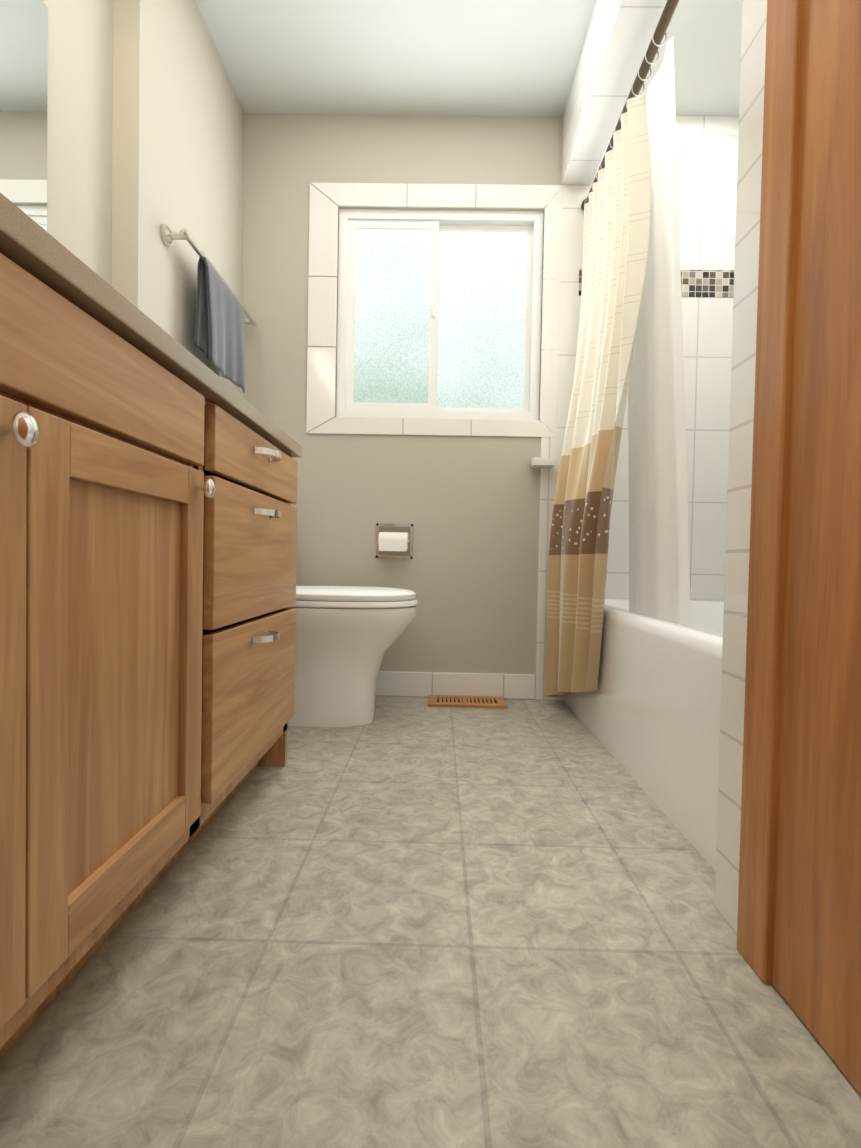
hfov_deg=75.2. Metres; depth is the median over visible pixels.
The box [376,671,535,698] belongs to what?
baseboard
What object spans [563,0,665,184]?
soffit
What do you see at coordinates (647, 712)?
bathtub
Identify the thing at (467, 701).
floor vent
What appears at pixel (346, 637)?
toilet
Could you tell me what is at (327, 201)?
tiles
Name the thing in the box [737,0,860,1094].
door frame
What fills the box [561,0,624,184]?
tiled wall
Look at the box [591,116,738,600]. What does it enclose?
wall tile
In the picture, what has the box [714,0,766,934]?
wall tile
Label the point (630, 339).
shower curtain
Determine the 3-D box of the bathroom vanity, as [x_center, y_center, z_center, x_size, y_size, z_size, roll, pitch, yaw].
[-0.625,0.125,0.561,0.563,0.851,1.984,1,1,1]
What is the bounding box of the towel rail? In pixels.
[161,225,256,392]
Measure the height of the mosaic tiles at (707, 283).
0.110 m
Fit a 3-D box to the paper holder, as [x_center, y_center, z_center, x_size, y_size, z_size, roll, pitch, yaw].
[-0.152,-0.138,2.319,0.158,0.148,0.078,1,1,1]
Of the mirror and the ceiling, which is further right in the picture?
the ceiling
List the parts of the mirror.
mirror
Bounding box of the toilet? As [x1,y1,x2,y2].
[287,586,417,726]
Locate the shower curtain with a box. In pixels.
[544,0,690,696]
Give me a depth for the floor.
0.76 m
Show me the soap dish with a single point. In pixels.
(541, 462)
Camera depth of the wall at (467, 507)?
2.35 m
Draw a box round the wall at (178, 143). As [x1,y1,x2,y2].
[112,0,243,394]
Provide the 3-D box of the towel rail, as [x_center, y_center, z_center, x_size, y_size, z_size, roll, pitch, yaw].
[-0.747,-0.872,1.991,0.103,0.363,0.661,1,1,1]
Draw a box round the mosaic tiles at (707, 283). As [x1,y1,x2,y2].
[579,268,733,297]
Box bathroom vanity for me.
[0,193,301,1059]
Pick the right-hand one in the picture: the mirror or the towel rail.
the towel rail
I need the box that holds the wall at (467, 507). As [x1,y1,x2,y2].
[241,113,562,673]
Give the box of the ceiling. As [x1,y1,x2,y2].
[195,0,742,115]
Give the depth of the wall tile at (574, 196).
2.32 m
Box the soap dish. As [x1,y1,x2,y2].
[530,457,555,468]
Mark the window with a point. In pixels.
(439, 315)
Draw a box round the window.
[335,209,543,419]
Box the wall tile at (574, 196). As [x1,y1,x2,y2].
[535,185,590,699]
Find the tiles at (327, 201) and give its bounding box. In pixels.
[306,183,562,436]
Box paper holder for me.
[375,523,412,558]
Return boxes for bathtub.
[563,598,723,870]
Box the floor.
[0,696,860,1147]
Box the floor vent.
[428,695,507,707]
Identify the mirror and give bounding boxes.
[0,0,112,285]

